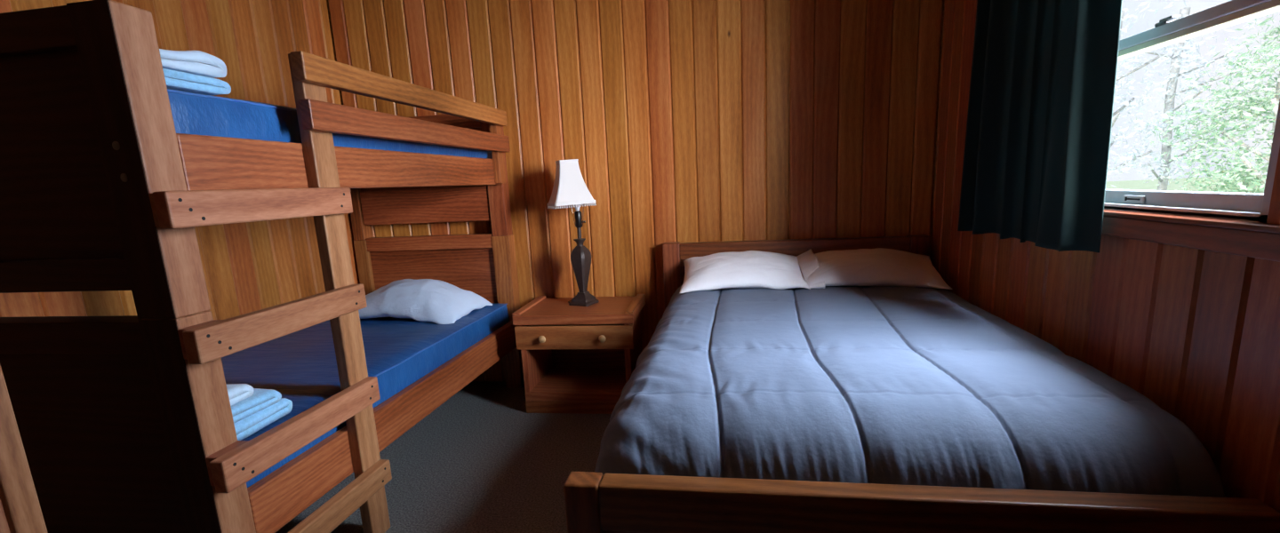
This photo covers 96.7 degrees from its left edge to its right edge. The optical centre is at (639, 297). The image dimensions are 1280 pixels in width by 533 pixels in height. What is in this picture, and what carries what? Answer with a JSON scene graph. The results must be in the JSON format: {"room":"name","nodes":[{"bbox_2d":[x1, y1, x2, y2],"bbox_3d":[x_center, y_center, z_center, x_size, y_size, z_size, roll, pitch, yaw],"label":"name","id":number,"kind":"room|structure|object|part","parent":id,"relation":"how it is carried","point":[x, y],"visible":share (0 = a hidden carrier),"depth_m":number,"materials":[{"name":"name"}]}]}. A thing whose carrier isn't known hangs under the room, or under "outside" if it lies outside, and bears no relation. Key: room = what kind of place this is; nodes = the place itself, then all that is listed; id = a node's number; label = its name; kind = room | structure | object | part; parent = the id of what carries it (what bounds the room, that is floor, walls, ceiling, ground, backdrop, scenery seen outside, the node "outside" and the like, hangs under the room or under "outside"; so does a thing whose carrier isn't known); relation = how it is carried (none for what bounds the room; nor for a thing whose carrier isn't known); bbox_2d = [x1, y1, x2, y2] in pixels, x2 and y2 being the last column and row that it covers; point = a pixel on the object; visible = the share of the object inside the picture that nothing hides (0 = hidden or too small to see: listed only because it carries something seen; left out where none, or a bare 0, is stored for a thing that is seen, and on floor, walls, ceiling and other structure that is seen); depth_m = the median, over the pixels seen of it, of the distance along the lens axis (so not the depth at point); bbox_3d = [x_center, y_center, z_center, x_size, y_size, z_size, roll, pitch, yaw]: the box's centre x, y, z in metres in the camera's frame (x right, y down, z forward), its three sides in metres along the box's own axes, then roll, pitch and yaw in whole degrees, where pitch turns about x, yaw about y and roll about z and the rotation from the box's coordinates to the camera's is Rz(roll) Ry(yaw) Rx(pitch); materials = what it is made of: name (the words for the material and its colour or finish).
{"room":"cabin bedroom","nodes":[
{"label":"cabin bedroom","id":0,"kind":"room"},
{"bbox_2d":[0,0,359,319],"bbox_3d":[-2.289,-0.181,1.202,0.009,2.620,5.200,-1,12,10],"label":"wall","id":1,"kind":"structure","parent":0,"point":[255,266],"depth_m":2.89,"materials":[{"name":"brown wood"}]},
{"bbox_2d":[275,381,611,532],"bbox_3d":[-0.479,1.100,1.177,3.572,0.050,5.220,-1,12,10],"label":"floor","id":2,"kind":"structure","parent":0,"point":[478,462],"depth_m":2.66,"materials":[{"name":"grey carpet"}]},
{"bbox_2d":[0,0,524,532],"bbox_3d":[-1.449,-0.042,2.587,1.136,1.722,2.268,-1,12,10],"label":"bunk bed","id":3,"kind":"object","parent":2,"relation":"on","point":[125,424],"visible":0.94,"depth_m":1.56,"materials":[{"name":"beige wood"}]},
{"bbox_3d":[-1.712,-0.628,1.414,0.858,0.087,0.083,-1,12,10],"label":"footboard rail","id":4,"kind":"part","parent":3,"relation":"part of","materials":[{"name":"brown wood"}]},
{"bbox_3d":[-1.699,-0.299,1.462,0.858,0.577,0.046,-1,12,10],"label":"footboard panel","id":5,"kind":"part","parent":3,"relation":"part of","materials":[{"name":"brown wood"}]},
{"bbox_3d":[-1.677,0.102,1.561,0.858,0.086,0.083,-1,12,10],"label":"footboard rail","id":6,"kind":"part","parent":3,"relation":"part of","materials":[{"name":"brown wood"}]},
{"bbox_3d":[-1.659,0.479,1.637,0.858,0.696,0.083,-1,12,10],"label":"footboard panel","id":7,"kind":"part","parent":3,"relation":"part of","materials":[{"name":"brown wood"}]},
{"bbox_3d":[-1.218,-0.317,1.401,0.112,0.737,0.100,-1,12,10],"label":"post","id":8,"kind":"part","parent":3,"relation":"part of","materials":[{"name":"beige wood"}]},
{"bbox_3d":[-1.177,0.526,1.571,0.112,0.985,0.100,-1,12,10],"label":"post","id":9,"kind":"part","parent":3,"relation":"part of","materials":[{"name":"beige wood"}]},
{"bbox_2d":[167,88,492,159],"bbox_3d":[-1.516,-0.660,2.485,0.983,0.165,2.025,-1,12,10],"label":"mattress","id":10,"kind":"object","parent":3,"relation":"on","point":[196,114],"visible":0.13,"depth_m":1.70,"materials":[{"name":"blue fabric"}]},
{"bbox_2d":[162,67,231,95],"bbox_3d":[-1.345,-0.584,1.562,0.306,0.046,0.222,-1,12,10],"label":"folded towel","id":11,"kind":"object","parent":10,"relation":"on","point":[174,80],"visible":0.3,"depth_m":1.54,"materials":[{"name":"blue fabric"}]},
{"bbox_2d":[159,48,226,78],"bbox_3d":[-1.347,-0.637,1.551,0.305,0.063,0.215,-1,11,9],"label":"folded towel","id":12,"kind":"object","parent":11,"relation":"on","point":[196,62],"visible":0.27,"depth_m":1.53,"materials":[{"name":"fabric"}]},
{"bbox_3d":[-1.010,-0.547,2.427,0.040,0.146,2.042,-1,12,10],"label":"rail","id":13,"kind":"part","parent":3,"relation":"part of","materials":[{"name":"red wood"}]},
{"bbox_3d":[-1.815,-0.737,3.628,0.073,0.737,0.095,-1,12,10],"label":"post","id":14,"kind":"part","parent":3,"relation":"part of","materials":[{"name":"red wood"}]},
{"bbox_3d":[-1.774,0.107,3.798,0.085,0.985,0.095,-1,12,10],"label":"post","id":15,"kind":"part","parent":3,"relation":"part of","materials":[{"name":"red wood"}]},
{"bbox_2d":[221,303,508,487],"bbox_3d":[-1.469,0.312,2.680,0.984,0.167,2.024,-1,12,10],"label":"mattress","id":16,"kind":"object","parent":3,"relation":"on","point":[300,365],"visible":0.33,"depth_m":2.55,"materials":[{"name":"blue fabric"}]},
{"bbox_2d":[234,398,292,440],"bbox_3d":[-1.315,0.378,1.781,0.305,0.056,0.253,-1,11,7],"label":"folded towel","id":17,"kind":"object","parent":16,"relation":"on","point":[247,427],"visible":0.21,"depth_m":1.76,"materials":[{"name":"blue fabric"}]},
{"bbox_2d":[231,388,281,423],"bbox_3d":[-1.320,0.333,1.754,0.296,0.045,0.225,-1,12,11],"label":"folded towel","id":18,"kind":"object","parent":17,"relation":"on","point":[261,399],"visible":0.19,"depth_m":1.75,"materials":[{"name":"blue fabric"}]},
{"bbox_2d":[226,384,254,406],"bbox_3d":[-1.329,0.297,1.710,0.246,0.044,0.149,-1,11,7],"label":"folded towel","id":19,"kind":"object","parent":18,"relation":"on","point":[237,393],"visible":0.11,"depth_m":1.72,"materials":[{"name":"white fabric"}]},
{"bbox_2d":[358,279,492,324],"bbox_3d":[-1.307,0.002,3.335,0.740,0.220,0.520,0,12,14],"label":"pillow","id":20,"kind":"object","parent":16,"relation":"on","point":[422,300],"visible":0.91,"depth_m":3.15,"materials":[{"name":"white fabric"}]},
{"bbox_3d":[-0.963,0.433,2.624,0.040,0.163,2.042,-1,12,10],"label":"rail","id":21,"kind":"part","parent":3,"relation":"part of","materials":[{"name":"red wood"}]},
{"bbox_3d":[-1.353,-0.744,3.532,0.858,0.554,0.038,-1,12,10],"label":"headboard panel","id":22,"kind":"part","parent":3,"relation":"part of","materials":[{"name":"red wood"}]},
{"bbox_3d":[-1.332,-0.352,3.625,0.858,0.086,0.081,-1,12,10],"label":"headboard rail","id":23,"kind":"part","parent":3,"relation":"part of","materials":[{"name":"red wood"}]},
{"bbox_3d":[-1.313,0.036,3.703,0.858,0.718,0.081,-1,12,10],"label":"headboard panel","id":24,"kind":"part","parent":3,"relation":"part of","materials":[{"name":"red wood"}]},
{"bbox_3d":[-1.366,-1.061,3.482,0.858,0.087,0.081,-1,12,10],"label":"headboard rail","id":25,"kind":"part","parent":3,"relation":"part of","materials":[{"name":"red wood"}]},
{"bbox_3d":[-0.872,-0.750,3.468,0.100,0.737,0.095,-1,12,10],"label":"post","id":26,"kind":"part","parent":3,"relation":"part of","materials":[{"name":"red wood"}]},
{"bbox_3d":[-0.826,-0.861,3.294,0.040,0.390,0.080,-1,12,10],"label":"guard post","id":27,"kind":"part","parent":3,"relation":"part of","materials":[{"name":"red wood"}]},
{"bbox_3d":[-0.831,0.094,3.637,0.112,0.985,0.095,-1,12,10],"label":"post","id":28,"kind":"part","parent":3,"relation":"part of","materials":[{"name":"red wood"}]},
{"bbox_2d":[512,294,645,414],"bbox_3d":[-0.327,0.324,3.369,0.676,0.592,0.528,-1,11,8],"label":"nightstand","id":29,"kind":"object","parent":2,"relation":"on","point":[576,359],"visible":0.88,"depth_m":3.22,"materials":[{"name":"brown wood"}]},
{"bbox_3d":[-0.616,0.325,3.430,0.032,0.453,0.472,-1,11,8],"label":"panel","id":30,"kind":"part","parent":29,"relation":"part of","materials":[{"name":"brown wood"}]},
{"bbox_3d":[-0.535,0.227,3.126,0.041,0.041,0.040,-1,11,8],"label":"knob","id":31,"kind":"part","parent":29,"relation":"part of","materials":[{"name":"brown wood"}]},
{"bbox_2d":[547,159,599,306],"bbox_3d":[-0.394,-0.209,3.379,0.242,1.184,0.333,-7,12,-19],"label":"table lamp","id":32,"kind":"object","parent":29,"relation":"on","point":[570,188],"visible":0.99,"depth_m":3.23,"materials":[{"name":"brown metal"}]},
{"bbox_3d":[-0.401,-0.657,3.245,0.232,0.244,0.232,-7,12,-19],"label":"lamp shade","id":33,"kind":"part","parent":32,"relation":"part of","materials":[{"name":"white fabric"}]},
{"bbox_3d":[-0.361,-0.554,3.260,0.060,0.112,0.060,-1,12,10],"label":"bulb","id":34,"kind":"part","parent":32,"relation":"part of","materials":[{"name":"white glass"}]},
{"bbox_3d":[-0.352,-0.375,3.296,0.022,0.067,0.022,-1,12,10],"label":"stem","id":35,"kind":"part","parent":32,"relation":"part of","materials":[{"name":"brown metal"}]},
{"bbox_2d":[574,210,585,227],"bbox_3d":[-0.342,-0.453,3.277,0.070,0.096,0.044,-1,12,10],"label":"socket","id":36,"kind":"object","parent":32,"relation":"attached to","point":[578,223],"depth_m":3.27,"materials":[{"name":"black metal"}]},
{"bbox_3d":[-0.335,0.176,3.334,0.664,0.132,0.442,-1,11,8],"label":"drawer","id":37,"kind":"part","parent":29,"relation":"part of","materials":[{"name":"brown wood"}]},
{"bbox_2d":[525,367,626,401],"bbox_3d":[-0.316,0.511,3.425,0.620,0.053,0.474,-1,11,8],"label":"shelf","id":38,"kind":"object","parent":29,"relation":"attached to","point":[556,384],"depth_m":3.31,"materials":[{"name":"brown wood"}]},
{"bbox_3d":[-0.294,0.274,3.606,0.556,0.453,0.018,-1,11,8],"label":"panel","id":39,"kind":"part","parent":29,"relation":"part of","materials":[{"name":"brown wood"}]},
{"bbox_3d":[-0.203,0.221,3.078,0.041,0.041,0.040,-1,11,8],"label":"knob","id":40,"kind":"part","parent":29,"relation":"part of","materials":[{"name":"brown wood"}]},
{"bbox_3d":[-0.034,0.314,3.346,0.032,0.453,0.472,-1,11,8],"label":"panel","id":41,"kind":"part","parent":29,"relation":"part of","materials":[{"name":"brown wood"}]},
{"bbox_2d":[563,234,1279,532],"bbox_3d":[0.723,0.322,2.333,1.493,0.906,2.215,-1,12,10],"label":"double bed","id":42,"kind":"object","parent":2,"relation":"on","point":[595,502],"visible":0.48,"depth_m":1.28,"materials":[{"name":"brown wood"}]},
{"bbox_3d":[-0.125,0.717,1.447,0.085,0.562,0.070,-1,12,10],"label":"footboard post","id":43,"kind":"part","parent":42,"relation":"part of","materials":[{"name":"brown wood"}]},
{"bbox_3d":[0.556,0.708,1.331,1.296,0.320,0.020,-1,12,10],"label":"footboard panel","id":44,"kind":"part","parent":42,"relation":"part of","materials":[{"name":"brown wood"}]},
{"bbox_3d":[0.208,0.117,3.476,0.100,0.906,0.090,-1,12,10],"label":"headboard post","id":45,"kind":"part","parent":42,"relation":"part of","materials":[{"name":"brown wood"}]},
{"bbox_3d":[0.882,0.006,3.343,1.278,0.511,0.025,-1,12,10],"label":"headboard panel","id":46,"kind":"part","parent":42,"relation":"part of","materials":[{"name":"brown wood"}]},
{"bbox_3d":[0.867,-0.287,3.276,1.278,0.092,0.070,-1,12,10],"label":"headboard rail","id":47,"kind":"part","parent":42,"relation":"part of","materials":[{"name":"brown wood"}]},
{"bbox_3d":[1.566,0.098,3.245,0.100,0.906,0.090,-1,12,10],"label":"headboard post","id":48,"kind":"part","parent":42,"relation":"part of","materials":[{"name":"brown wood"}]},
{"bbox_3d":[0.595,0.491,1.281,1.395,0.121,0.066,-1,12,10],"label":"footboard rail","id":49,"kind":"part","parent":42,"relation":"part of","materials":[{"name":"brown wood"}]},
{"bbox_2d":[326,0,943,382],"bbox_3d":[-0.117,-0.816,3.459,4.132,2.870,0.120,-1,12,10],"label":"wall","id":50,"kind":"structure","parent":0,"point":[683,121],"depth_m":3.30,"materials":[{"name":"brown wood"}]},
{"bbox_2d":[929,0,1279,512],"bbox_3d":[1.202,-0.229,0.608,0.009,2.620,5.200,-1,12,10],"label":"wall","id":51,"kind":"structure","parent":0,"point":[1196,332],"depth_m":1.52,"materials":[{"name":"brown wood"}]},
{"bbox_2d":[1101,216,1279,262],"bbox_3d":[1.368,-0.215,1.674,0.023,0.056,1.392,-1,12,10],"label":"trim","id":52,"kind":"structure","parent":51,"relation":"attached to","point":[1264,245],"depth_m":1.32,"materials":[{"name":"brown wood"}]},
{"bbox_2d":[1103,209,1279,233],"bbox_3d":[1.372,-0.249,1.666,0.050,0.014,1.392,-1,12,10],"label":"trim","id":53,"kind":"structure","parent":51,"relation":"attached to","point":[1260,227],"depth_m":1.32,"materials":[{"name":"brown wood"}]},
{"bbox_3d":[1.275,-1.384,1.482,0.108,0.090,1.836,-1,12,10],"label":"curtain rod","id":54,"kind":"object","parent":51,"relation":"attached to","visible":0},
{"bbox_2d":[957,0,1122,252],"bbox_3d":[1.325,-0.846,1.967,0.115,1.289,0.912,-1,12,11],"label":"curtain","id":55,"kind":"object","parent":54,"relation":"hanging from","point":[1044,74],"visible":1,"depth_m":1.86,"materials":[{"name":"black fabric"}]},
{"bbox_3d":[1.264,-0.259,0.617,0.110,2.770,5.250,-1,12,10],"label":"wall","id":56,"kind":"structure","parent":0,"visible":0},
{"bbox_2d":[1104,0,1279,223],"bbox_3d":[1.430,-0.755,1.597,0.118,1.002,1.102,-1,12,10],"label":"window","id":57,"kind":"structure","parent":56,"relation":"in","point":[1253,207],"depth_m":1.38,"materials":[{"name":"grey metal"}]},
{"bbox_3d":[1.401,-0.279,1.612,0.008,0.023,0.085,-1,12,10],"label":"vent plate","id":58,"kind":"part","parent":57,"relation":"part of","materials":[{"name":"grey metal"}]},
{"bbox_3d":[1.430,-0.755,1.597,0.118,1.002,1.102,-1,12,10],"label":"frame","id":59,"kind":"part","parent":57,"relation":"part of","materials":[{"name":"grey metal"}]},
{"label":"outside","id":60,"kind":"structure","parent":0,"visible":0},
{"bbox_2d":[1105,175,1266,193],"bbox_3d":[32.516,-1.183,8.212,58.619,0.050,100.000,-1,12,10],"label":"ground","id":61,"kind":"structure","parent":60,"point":[1130,185],"depth_m":42.94,"materials":[{"name":"green plant"}]},
{"bbox_2d":[1106,0,1211,187],"bbox_3d":[10.040,-3.541,12.001,2.732,5.192,3.983,-3,11,-4],"label":"tree","id":62,"kind":"object","parent":61,"relation":"on","point":[1131,163],"visible":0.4,"depth_m":11.52,"materials":[{"name":"green plant"}]},
{"bbox_2d":[1109,7,1279,191],"bbox_3d":[12.928,-4.099,13.744,4.107,5.326,5.182,3,13,27],"label":"tree","id":63,"kind":"object","parent":61,"relation":"on","point":[1179,47],"visible":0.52,"depth_m":13.24,"materials":[{"name":"green plant"}]},
{"bbox_2d":[1134,10,1279,193],"bbox_3d":[8.111,-2.161,7.386,2.796,4.490,3.314,-7,12,-22],"label":"tree","id":64,"kind":"object","parent":61,"relation":"on","point":[1229,183],"visible":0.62,"depth_m":7.47,"materials":[{"name":"green plant"}]},
{"bbox_3d":[-1.809,-0.181,1.088,0.976,2.620,0.135,-1,12,10],"label":"wall partition","id":65,"kind":"structure","parent":0,"visible":0},
{"bbox_2d":[0,498,10,532],"bbox_3d":[-1.321,-0.183,0.978,0.023,2.620,0.082,-1,12,10],"label":"trim","id":66,"kind":"structure","parent":65,"relation":"attached to","point":[4,524],"depth_m":1.14,"materials":[{"name":"brown wood"}]},
{"bbox_2d":[0,364,47,532],"bbox_3d":[-1.308,-0.197,1.047,0.025,2.620,0.049,-1,12,10],"label":"trim","id":67,"kind":"structure","parent":65,"relation":"attached to","point":[20,501],"depth_m":1.16,"materials":[{"name":"brown wood"}]},
{"bbox_3d":[0.746,0.304,2.348,1.345,0.328,1.970,-1,12,10],"label":"mattress","id":68,"kind":"object","parent":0,"visible":0},
{"bbox_2d":[594,285,1225,497],"bbox_3d":[0.722,0.296,2.271,1.465,0.440,1.957,-1,12,10],"label":"comforter","id":69,"kind":"object","parent":68,"relation":"on","point":[877,385],"visible":0.82,"depth_m":1.46,"materials":[{"name":"grey fabric"}]},
{"bbox_2d":[679,248,825,293],"bbox_3d":[0.586,-0.144,3.078,0.727,0.194,0.462,-1,11,8],"label":"pillow","id":70,"kind":"object","parent":69,"relation":"on","point":[750,269],"visible":0.97,"depth_m":2.95,"materials":[{"name":"white fabric"}]},
{"bbox_2d":[807,248,951,289],"bbox_3d":[1.206,-0.166,2.985,0.682,0.164,0.460,0,12,14],"label":"pillow","id":71,"kind":"object","parent":69,"relation":"on","point":[878,267],"visible":0.91,"depth_m":2.85,"materials":[{"name":"brown fabric"}]}
]}

